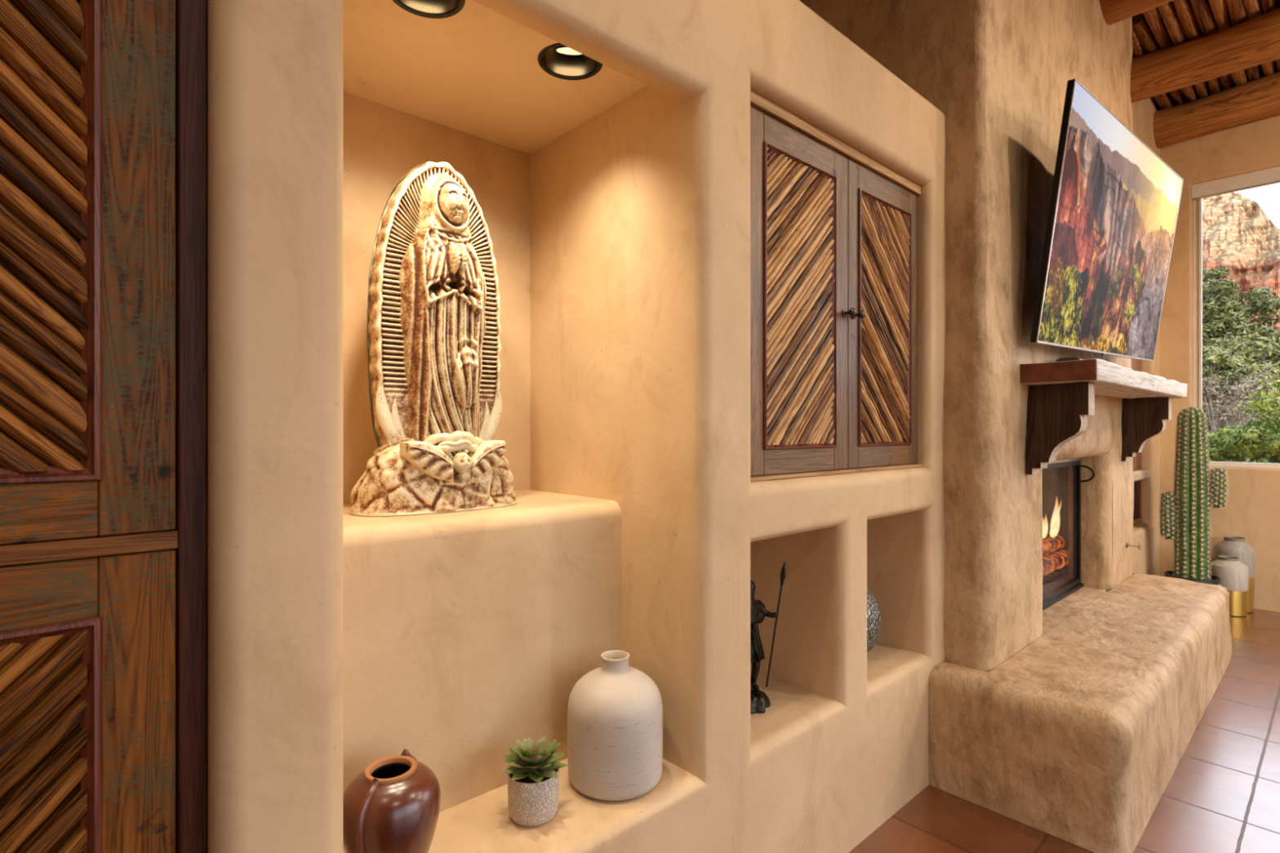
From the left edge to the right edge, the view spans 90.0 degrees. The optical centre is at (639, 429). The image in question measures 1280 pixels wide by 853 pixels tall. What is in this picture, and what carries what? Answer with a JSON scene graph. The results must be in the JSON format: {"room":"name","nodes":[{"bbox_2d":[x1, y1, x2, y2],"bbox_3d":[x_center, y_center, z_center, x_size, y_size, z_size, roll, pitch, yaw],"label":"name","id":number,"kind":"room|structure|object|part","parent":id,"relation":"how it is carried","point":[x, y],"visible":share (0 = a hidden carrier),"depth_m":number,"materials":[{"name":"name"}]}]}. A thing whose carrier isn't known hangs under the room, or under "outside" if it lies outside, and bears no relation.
{"room":"traditional dwelling","nodes":[
{"label":"traditional dwelling","id":0,"kind":"room"},
{"bbox_2d":[507,768,559,826],"bbox_3d":[-0.224,0.763,1.347,0.107,0.094,0.107,0,0,-42],"label":"pot","id":1,"kind":"object","parent":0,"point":[531,802],"depth_m":1.30,"materials":[{"name":"white ceramic"}]},
{"bbox_2d":[207,0,946,852],"bbox_3d":[-0.711,0.036,1.346,4.150,2.452,0.950,0,0,-42],"label":"wall","id":2,"kind":"structure","parent":0,"point":[340,642],"depth_m":1.52,"materials":[{"name":"paint"}]},
{"bbox_2d":[0,0,207,852],"bbox_3d":[-0.940,0.131,0.795,0.627,2.018,0.339,0,0,-42],"label":"tall cabinet","id":3,"kind":"object","parent":2,"relation":"on","point":[104,103],"visible":1,"depth_m":0.81,"materials":[{"name":"red wood"}]},
{"bbox_3d":[-0.837,0.638,0.680,0.379,0.774,0.029,0,0,-42],"label":"stick panel","id":4,"kind":"part","parent":3,"relation":"part of","materials":[{"name":"orange wood"}]},
{"bbox_3d":[-0.837,-0.347,0.679,0.379,0.795,0.029,0,0,-42],"label":"stick panel","id":5,"kind":"part","parent":3,"relation":"part of","materials":[{"name":"orange wood"}]},
{"bbox_3d":[-0.837,0.638,0.679,0.408,0.804,0.026,0,0,-42],"label":"moulding","id":6,"kind":"part","parent":3,"relation":"part of","materials":[{"name":"red wood"}]},
{"bbox_3d":[-0.837,-0.347,0.679,0.408,0.825,0.026,0,0,-42],"label":"moulding","id":7,"kind":"part","parent":3,"relation":"part of","materials":[{"name":"red wood"}]},
{"bbox_3d":[-0.841,0.636,0.685,0.558,0.948,0.024,0,0,-42],"label":"door","id":8,"kind":"part","parent":3,"relation":"part of","materials":[{"name":"orange wood"}]},
{"bbox_3d":[-0.841,-0.355,0.685,0.558,0.981,0.024,0,0,-42],"label":"door","id":9,"kind":"part","parent":3,"relation":"part of","materials":[{"name":"orange wood"}]},
{"bbox_3d":[-0.845,0.148,0.690,0.562,0.024,0.043,0,0,-42],"label":"rail","id":10,"kind":"part","parent":3,"relation":"part of","materials":[{"name":"brown wood"}]},
{"bbox_2d":[342,748,440,852],"bbox_3d":[-0.441,0.699,1.131,0.168,0.222,0.169,0,0,38],"label":"urn","id":11,"kind":"object","parent":2,"relation":"on","point":[393,806],"visible":0.98,"depth_m":1.08,"materials":[{"name":"brown ceramic"}]},
{"bbox_3d":[-0.455,0.683,1.068,0.013,0.183,0.054,0,0,13],"label":"handle","id":12,"kind":"part","parent":11,"relation":"part of","materials":[{"name":"brown ceramic"}]},
{"bbox_3d":[-0.429,0.681,1.196,0.013,0.187,0.054,0,0,10],"label":"handle","id":13,"kind":"part","parent":11,"relation":"part of","materials":[{"name":"brown ceramic"}]},
{"bbox_2d":[391,0,465,18],"bbox_3d":[-0.428,-0.933,1.276,0.154,0.133,0.154,0,0,-42],"label":"recessed light","id":14,"kind":"object","parent":2,"relation":"attached to","point":[432,9],"visible":1,"depth_m":1.34,"materials":[{"name":"metal"}]},
{"bbox_2d":[349,161,517,515],"bbox_3d":[-0.474,-0.237,1.541,0.405,0.850,0.204,0,0,-42],"label":"statue","id":15,"kind":"object","parent":2,"relation":"on","point":[433,328],"visible":1,"depth_m":1.49,"materials":[{"name":"beige stone"}]},
{"bbox_2d":[342,0,647,154],"bbox_3d":[-0.411,-0.880,1.514,0.779,0.020,0.670,0,0,-42],"label":"ceiling","id":16,"kind":"structure","parent":2,"relation":"attached to","point":[476,71],"depth_m":1.57,"materials":[{"name":"paint"}]},
{"bbox_2d":[501,735,567,826],"bbox_3d":[-0.222,0.735,1.352,0.142,0.150,0.140,0,0,16],"label":"potted succulent","id":17,"kind":"object","parent":2,"relation":"on","point":[533,774],"visible":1,"depth_m":1.32,"materials":[{"name":"green plant"}]},
{"bbox_2d":[537,43,602,79],"bbox_3d":[-0.165,-0.933,1.514,0.154,0.133,0.154,0,0,-42],"label":"recessed light","id":18,"kind":"object","parent":2,"relation":"attached to","point":[558,60],"visible":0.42,"depth_m":1.57,"materials":[{"name":"metal"}]},
{"bbox_2d":[567,649,662,800],"bbox_3d":[-0.058,0.666,1.490,0.221,0.285,0.221,0,0,-42],"label":"bottle vase","id":19,"kind":"object","parent":2,"relation":"on","point":[615,710],"visible":1,"depth_m":1.40,"materials":[{"name":"white ceramic"}]},
{"bbox_2d":[750,560,786,713],"bbox_3d":[0.336,0.601,1.896,0.176,0.418,0.125,0,0,-42],"label":"figurine","id":20,"kind":"object","parent":2,"relation":"on","point":[759,700],"visible":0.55,"depth_m":1.87,"materials":[{"name":"brown metal"}]},
{"bbox_2d":[750,90,922,481],"bbox_3d":[0.536,-0.372,2.099,1.006,1.013,0.383,0,0,-42],"label":"upper cabinet","id":21,"kind":"object","parent":2,"relation":"attached to","point":[833,229],"visible":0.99,"depth_m":1.91,"materials":[{"name":"brown wood"}]},
{"bbox_3d":[0.450,-0.363,1.835,0.516,0.970,0.024,0,0,-42],"label":"door","id":22,"kind":"part","parent":21,"relation":"part of","materials":[{"name":"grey wood"}]},
{"bbox_3d":[0.458,-0.358,1.833,0.358,0.824,0.026,0,0,-42],"label":"moulding","id":23,"kind":"part","parent":21,"relation":"part of","materials":[{"name":"red wood"}]},
{"bbox_3d":[0.458,-0.358,1.833,0.333,0.799,0.030,0,0,-42],"label":"stick panel","id":24,"kind":"part","parent":21,"relation":"part of","materials":[{"name":"brown wood"}]},
{"bbox_3d":[0.644,-0.360,1.967,0.027,0.027,0.041,0,0,-42],"label":"knob","id":25,"kind":"part","parent":21,"relation":"part of","materials":[{"name":"metal"}]},
{"bbox_3d":[0.685,-0.360,2.004,0.027,0.027,0.041,0,0,-42],"label":"knob","id":26,"kind":"part","parent":21,"relation":"part of","materials":[{"name":"metal"}]},
{"bbox_3d":[0.822,-0.363,2.171,0.478,0.970,0.024,0,0,-42],"label":"door","id":27,"kind":"part","parent":21,"relation":"part of","materials":[{"name":"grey wood"}]},
{"bbox_3d":[0.826,-0.358,2.165,0.360,0.824,0.026,0,0,-42],"label":"moulding","id":28,"kind":"part","parent":21,"relation":"part of","materials":[{"name":"red wood"}]},
{"bbox_3d":[0.825,-0.358,2.165,0.335,0.799,0.029,0,0,-42],"label":"stick panel","id":29,"kind":"part","parent":21,"relation":"part of","materials":[{"name":"brown wood"}]},
{"bbox_2d":[866,587,880,652],"bbox_3d":[0.774,0.680,2.303,0.176,0.259,0.176,0,0,-42],"label":"vase","id":30,"kind":"object","parent":2,"relation":"on","point":[873,615],"visible":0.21,"depth_m":2.23,"materials":[{"name":"silver metal"}]},
{"bbox_2d":[799,0,1133,672],"bbox_3d":[1.710,-0.625,3.434,2.335,3.774,1.136,0,0,-42],"label":"chimney breast","id":31,"kind":"structure","parent":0,"point":[998,72],"depth_m":2.41,"materials":[{"name":"paint"}]},
{"bbox_2d":[1025,382,1094,474],"bbox_3d":[1.620,0.001,2.472,0.084,0.349,0.208,0,0,-42],"label":"corbel","id":32,"kind":"object","parent":31,"relation":"attached to","point":[1056,414],"visible":0.98,"depth_m":2.45,"materials":[{"name":"brown wood"}]},
{"bbox_2d":[1042,457,1094,610],"bbox_3d":[1.898,0.499,3.276,1.850,0.712,0.503,0,0,-42],"label":"fireplace insert","id":33,"kind":"object","parent":31,"relation":"in","point":[1056,585],"visible":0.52,"depth_m":3.50,"materials":[{"name":"black metal"}]},
{"bbox_2d":[1042,549,1068,576],"bbox_3d":[2.013,0.750,3.328,1.355,0.099,0.093,0,0,-42],"label":"log","id":34,"kind":"object","parent":33,"relation":"on","point":[1059,559],"visible":0.23,"depth_m":3.56,"materials":[{"name":"brown wood"}]},
{"bbox_2d":[1042,535,1064,555],"bbox_3d":[2.166,0.660,3.502,0.819,0.088,0.089,0,0,-42],"label":"log","id":35,"kind":"object","parent":34,"relation":"on","point":[1050,544],"visible":0.32,"depth_m":3.61,"materials":[{"name":"brown wood"}]},
{"bbox_2d":[1042,505,1060,537],"bbox_3d":[2.268,0.498,3.596,0.556,0.247,0.074,0,0,-42],"label":"fire","id":36,"kind":"object","parent":35,"relation":"on","point":[1055,524],"visible":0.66,"depth_m":3.69,"materials":[{"name":"yellow"}]},
{"bbox_3d":[2.008,0.499,3.155,1.064,0.712,0.030,0,0,-42],"label":"frame","id":37,"kind":"part","parent":33,"relation":"part of","materials":[{"name":"black metal"}]},
{"bbox_3d":[2.401,0.237,3.443,0.076,0.095,0.011,0,0,43],"label":"handle","id":38,"kind":"part","parent":33,"relation":"part of","materials":[{"name":"black metal"}]},
{"bbox_2d":[1019,358,1187,399],"bbox_3d":[2.242,-0.214,3.000,1.914,0.086,0.258,0,0,-42],"label":"mantel shelf","id":39,"kind":"object","parent":31,"relation":"attached to","point":[1109,379],"visible":0.85,"depth_m":2.44,"materials":[{"name":"brown wood"}]},
{"bbox_2d":[1055,356,1084,361],"bbox_3d":[2.142,-0.279,2.995,0.994,0.042,0.109,0,0,-42],"label":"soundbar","id":40,"kind":"object","parent":39,"relation":"on","point":[1063,359],"visible":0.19,"depth_m":2.66,"materials":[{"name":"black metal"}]},
{"bbox_2d":[1030,78,1183,361],"bbox_3d":[2.102,-0.801,2.844,1.621,0.956,0.194,0,0,-39],"label":"television","id":41,"kind":"object","parent":31,"relation":"attached to","point":[1114,204],"visible":1,"depth_m":2.66,"materials":[{"name":"black metal"},{"name":"screen showing a canyon picture"},{"name":"brushed steel"}]},
{"bbox_2d":[1125,542,1141,550],"bbox_3d":[2.790,0.657,3.624,0.036,0.037,0.077,0,0,-42],"label":"key","id":42,"kind":"object","parent":31,"relation":"attached to","point":[1126,543],"visible":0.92,"depth_m":3.62,"materials":[{"name":"metal"}]},
{"bbox_2d":[1099,0,1174,25],"bbox_3d":[4.107,-2.273,1.555,0.293,0.289,5.013,0,0,-42],"label":"ceiling beam","id":43,"kind":"structure","parent":31,"relation":"attached to","point":[1113,11],"depth_m":3.29,"materials":[{"name":"brown wood"}]},
{"bbox_2d":[1142,7,1198,102],"bbox_3d":[3.021,-2.435,3.772,2.941,0.074,0.082,0,0,-42],"label":"stick","id":44,"kind":"object","parent":43,"relation":"on","point":[1152,16],"visible":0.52,"depth_m":3.92,"materials":[{"name":"brown wood"}]},
{"bbox_2d":[1172,0,1222,94],"bbox_3d":[3.112,-2.436,3.670,2.941,0.076,0.078,0,0,-42],"label":"stick","id":45,"kind":"object","parent":43,"relation":"on","point":[1188,22],"visible":0.48,"depth_m":3.82,"materials":[{"name":"brown wood"}]},
{"bbox_2d":[1243,0,1275,76],"bbox_3d":[3.295,-2.435,3.469,2.941,0.075,0.078,0,0,-42],"label":"stick","id":46,"kind":"object","parent":43,"relation":"on","point":[1253,8],"visible":0.36,"depth_m":3.72,"materials":[{"name":"brown wood"}]},
{"bbox_2d":[1121,397,1171,461],"bbox_3d":[2.787,0.001,3.526,0.084,0.349,0.208,0,0,-42],"label":"corbel","id":47,"kind":"object","parent":31,"relation":"attached to","point":[1143,419],"visible":1,"depth_m":3.51,"materials":[{"name":"brown wood"}]},
{"bbox_2d":[848,608,1279,852],"bbox_3d":[1.889,1.312,0.258,9.750,0.100,6.250,0,0,-42],"label":"floor","id":48,"kind":"structure","parent":0,"point":[1222,795],"depth_m":2.17,"materials":[{"name":"tile"}]},
{"bbox_2d":[928,572,1231,852],"bbox_3d":[2.143,1.052,2.892,2.507,0.418,0.579,0,0,-42],"label":"bench","id":49,"kind":"object","parent":48,"relation":"on","point":[1077,737],"visible":0.99,"depth_m":2.16,"materials":[{"name":"paint"}]},
{"bbox_2d":[1157,406,1229,585],"bbox_3d":[3.786,0.549,4.384,0.290,1.425,0.335,0,0,-20],"label":"potted cactus","id":50,"kind":"object","parent":48,"relation":"on","point":[1184,515],"visible":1,"depth_m":4.33,"materials":[{"name":"green plant"}]},
{"bbox_3d":[3.685,0.597,4.453,0.100,0.330,0.102,0,0,-42],"label":"arm","id":51,"kind":"part","parent":50,"relation":"part of"},
{"bbox_3d":[3.785,0.442,4.390,0.181,1.200,0.183,0,0,-42],"label":"stem","id":52,"kind":"part","parent":50,"relation":"part of","materials":[{"name":"green plant"}]},
{"bbox_3d":[3.886,0.392,4.306,0.088,0.270,0.091,0,0,-42],"label":"arm","id":53,"kind":"part","parent":50,"relation":"part of"},
{"bbox_2d":[1209,555,1248,616],"bbox_3d":[4.051,1.069,4.406,0.200,0.385,0.200,0,0,-42],"label":"floor vase","id":54,"kind":"object","parent":48,"relation":"on","point":[1233,574],"visible":0.78,"depth_m":4.32,"materials":[{"name":"grey ceramic"}]},
{"bbox_2d":[1213,535,1255,613],"bbox_3d":[4.184,1.010,4.505,0.214,0.505,0.214,0,0,-42],"label":"floor vase","id":55,"kind":"object","parent":48,"relation":"on","point":[1233,546],"visible":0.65,"depth_m":4.42,"materials":[{"name":"grey ceramic"}]},
{"bbox_2d":[1131,57,1159,575],"bbox_3d":[3.432,-0.618,4.510,1.740,3.760,0.150,0,0,-42],"label":"wall","id":56,"kind":"structure","parent":0,"point":[1146,561],"depth_m":4.79,"materials":[{"name":"paint"}]},
{"bbox_2d":[1130,358,1149,527],"bbox_3d":[3.497,-0.138,4.558,0.796,1.685,0.085,0,0,-42],"label":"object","id":57,"kind":"structure","parent":56,"relation":"in","point":[1140,473],"depth_m":4.75,"materials":[{"name":"brown wood"}]},
{"bbox_3d":[3.477,0.513,4.580,0.678,0.292,0.005,0,0,-42],"label":"pane","id":58,"kind":"part","parent":57,"relation":"part of","materials":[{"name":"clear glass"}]},
{"bbox_3d":[3.481,0.682,4.575,0.680,0.045,0.038,0,0,-42],"label":"frame","id":59,"kind":"part","parent":57,"relation":"part of","materials":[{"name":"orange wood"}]},
{"bbox_3d":[3.755,0.535,4.822,0.058,0.339,0.038,0,0,-42],"label":"frame","id":60,"kind":"part","parent":57,"relation":"part of","materials":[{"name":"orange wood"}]},
{"bbox_3d":[3.502,0.330,4.552,0.796,0.070,0.070,0,0,-42],"label":"sill","id":61,"kind":"part","parent":57,"relation":"part of","materials":[{"name":"beige paint"}]},
{"bbox_2d":[1134,520,1152,526],"bbox_3d":[3.686,0.682,4.663,0.166,0.042,0.053,0,0,-17],"label":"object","id":62,"kind":"structure","parent":57,"relation":"attached to","point":[1142,522],"depth_m":4.65,"materials":[{"name":"metal"}]},
{"bbox_3d":[3.698,0.677,4.662,0.144,0.030,0.021,0,0,-34],"label":"handle","id":63,"kind":"part","parent":62,"relation":"part of","materials":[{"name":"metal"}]},
{"bbox_2d":[1129,7,1279,102],"bbox_3d":[4.849,-2.273,2.359,0.294,0.289,5.012,0,0,-42],"label":"ceiling beam","id":64,"kind":"structure","parent":56,"relation":"attached to","point":[1255,42],"depth_m":3.84,"materials":[{"name":"brown wood"}]},
{"bbox_2d":[1132,14,1186,106],"bbox_3d":[3.513,-2.435,4.308,1.491,0.073,0.077,0,0,-42],"label":"stick","id":65,"kind":"object","parent":64,"relation":"on","point":[1145,37],"visible":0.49,"depth_m":3.98,"materials":[{"name":"brown wood"}]},
{"bbox_2d":[1157,2,1210,99],"bbox_3d":[3.067,-2.436,3.721,2.941,0.076,0.079,0,0,-42],"label":"stick","id":66,"kind":"object","parent":64,"relation":"on","point":[1173,25],"visible":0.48,"depth_m":3.86,"materials":[{"name":"brown wood"}]},
{"bbox_2d":[1189,0,1235,90],"bbox_3d":[3.158,-2.436,3.620,2.941,0.076,0.079,0,0,-42],"label":"stick","id":67,"kind":"object","parent":64,"relation":"on","point":[1204,17],"visible":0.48,"depth_m":3.79,"materials":[{"name":"brown wood"}]},
{"bbox_2d":[1225,0,1261,81],"bbox_3d":[3.248,-2.436,3.520,2.941,0.076,0.082,0,0,-42],"label":"stick","id":68,"kind":"object","parent":64,"relation":"on","point":[1237,10],"visible":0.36,"depth_m":3.73,"materials":[{"name":"brown wood"}]},
{"bbox_2d":[1164,570,1220,585],"bbox_3d":[3.784,1.129,4.389,0.290,0.265,0.290,0,0,-42],"label":"pot","id":69,"kind":"object","parent":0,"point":[1210,579],"depth_m":4.32,"materials":[{"name":"grey ceramic"}]},
{"bbox_2d":[1132,0,1279,100],"bbox_3d":[1.889,-2.538,0.258,9.750,0.080,6.250,0,0,-42],"label":"ceiling","id":70,"kind":"structure","parent":0,"point":[1188,1],"depth_m":3.94,"materials":[{"name":"brown wood"}]},
{"bbox_2d":[1160,69,1279,612],"bbox_3d":[5.717,-0.618,3.144,0.200,3.760,5.200,0,0,-42],"label":"wall","id":71,"kind":"structure","parent":0,"point":[1251,513],"depth_m":4.68,"materials":[{"name":"paint"}]},
{"bbox_2d":[1153,71,1279,148],"bbox_3d":[5.554,-2.273,2.996,0.294,0.291,5.010,0,0,-42],"label":"ceiling beam","id":72,"kind":"structure","parent":71,"relation":"attached to","point":[1260,98],"depth_m":4.49,"materials":[{"name":"brown wood"}]},
{"bbox_2d":[1132,26,1173,109],"bbox_3d":[3.467,-2.436,4.360,1.491,0.075,0.077,0,0,-43],"label":"stick","id":73,"kind":"object","parent":72,"relation":"on","point":[1164,101],"visible":0.27,"depth_m":4.12,"materials":[{"name":"brown wood"}]},
{"bbox_2d":[1208,0,1248,86],"bbox_3d":[3.202,-2.436,3.571,2.941,0.074,0.084,0,0,-42],"label":"stick","id":74,"kind":"object","parent":72,"relation":"on","point":[1219,7],"visible":0.46,"depth_m":3.78,"materials":[{"name":"brown wood"}]},
{"bbox_2d":[1260,0,1279,71],"bbox_3d":[3.340,-2.436,3.418,2.941,0.075,0.081,0,0,-42],"label":"stick","id":75,"kind":"object","parent":72,"relation":"on","point":[1268,6],"visible":0.28,"depth_m":3.66,"materials":[{"name":"brown wood"}]},
{"bbox_2d":[1191,166,1279,468],"bbox_3d":[5.167,-0.778,3.716,0.130,2.100,2.985,0,0,-42],"label":"window","id":76,"kind":"structure","parent":71,"relation":"in","point":[1268,176],"depth_m":4.78,"materials":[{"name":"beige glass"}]},
{"bbox_3d":[4.204,-0.778,4.833,0.060,2.100,0.035,0,0,-42],"label":"frame","id":77,"kind":"part","parent":76,"relation":"part of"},
{"bbox_3d":[4.205,-0.778,4.799,0.045,2.028,0.014,0,0,-42],"label":"frame","id":78,"kind":"part","parent":76,"relation":"part of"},
{"bbox_3d":[5.193,0.255,3.739,0.060,0.035,2.915,0,0,-42],"label":"frame","id":79,"kind":"part","parent":76,"relation":"part of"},
{"label":"outside","id":80,"kind":"structure","parent":0,"visible":0},
{"bbox_3d":[77.992,-6.982,65.080,190.000,17.423,170.000,0,0,-42],"label":"terrain","id":81,"kind":"structure","parent":80,"visible":0},
{"bbox_2d":[1208,425,1268,462],"bbox_3d":[7.407,0.755,8.189,1.226,1.667,1.288,0,0,15],"label":"bush","id":82,"kind":"object","parent":81,"relation":"on","point":[1221,429],"visible":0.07,"depth_m":8.14,"materials":[{"name":"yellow plant"}]},
{"bbox_2d":[1202,191,1279,296],"bbox_3d":[105.858,-35.993,122.605,64.575,64.511,82.000,0,0,-42],"label":"sandstone cliff","id":83,"kind":"structure","parent":81,"relation":"on","point":[1238,236],"depth_m":109.45,"materials":[{"name":"beige stone"}]},
{"bbox_2d":[1202,266,1279,354],"bbox_3d":[20.332,-2.582,22.398,3.251,6.344,3.242,0,0,13],"label":"pine tree","id":84,"kind":"object","parent":81,"relation":"on","point":[1219,296],"visible":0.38,"depth_m":21.55,"materials":[{"name":"green plant"}]},
{"bbox_2d":[1202,363,1279,454],"bbox_3d":[8.750,0.260,9.700,1.863,2.537,1.796,0,0,-2],"label":"dry shrub","id":85,"kind":"object","parent":81,"relation":"on","point":[1233,418],"visible":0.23,"depth_m":9.54,"materials":[{"name":"grey plant"}]},
{"bbox_2d":[1202,343,1279,435],"bbox_3d":[13.017,-0.449,14.416,2.261,3.049,3.081,0,0,-42],"label":"tree","id":86,"kind":"object","parent":81,"relation":"on","point":[1225,364],"visible":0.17,"depth_m":13.99,"materials":[{"name":"green plant"}]},
{"bbox_2d":[1202,334,1279,409],"bbox_3d":[15.415,-0.691,16.331,2.572,3.396,3.644,0,0,-39],"label":"tree","id":87,"kind":"object","parent":81,"relation":"on","point":[1262,353],"visible":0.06,"depth_m":15.78,"materials":[{"name":"green plant"}]},
{"bbox_2d":[1202,364,1279,435],"bbox_3d":[10.335,0.158,10.481,1.867,2.492,1.954,0,0,13],"label":"dry shrub","id":88,"kind":"object","parent":81,"relation":"on","point":[1269,380],"visible":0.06,"depth_m":10.71,"materials":[{"name":"grey plant"}]},
{"bbox_2d":[1203,328,1279,362],"bbox_3d":[18.486,-1.188,18.215,4.219,3.910,3.317,0,0,33],"label":"tree","id":89,"kind":"object","parent":81,"relation":"on","point":[1235,342],"visible":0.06,"depth_m":18.72,"materials":[{"name":"green plant"}]},
{"bbox_2d":[1207,390,1279,462],"bbox_3d":[6.461,0.579,6.659,1.542,2.008,1.391,0,0,12],"label":"bush","id":90,"kind":"object","parent":81,"relation":"on","point":[1260,446],"visible":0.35,"depth_m":6.66,"materials":[{"name":"green plant"}]},
{"bbox_2d":[1240,258,1279,333],"bbox_3d":[89.646,-14.594,73.724,43.290,23.713,35.200,0,0,-42],"label":"butte","id":91,"kind":"object","parent":81,"relation":"on","point":[1272,279],"visible":0.05,"depth_m":74.28,"materials":[{"name":"red stone"}]},
{"bbox_2d":[1240,368,1279,420],"bbox_3d":[12.129,-0.009,11.792,1.845,2.448,1.672,0,0,-39],"label":"tree","id":92,"kind":"object","parent":81,"relation":"on","point":[1275,385],"visible":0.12,"depth_m":11.91,"materials":[{"name":"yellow plant"}]}
]}

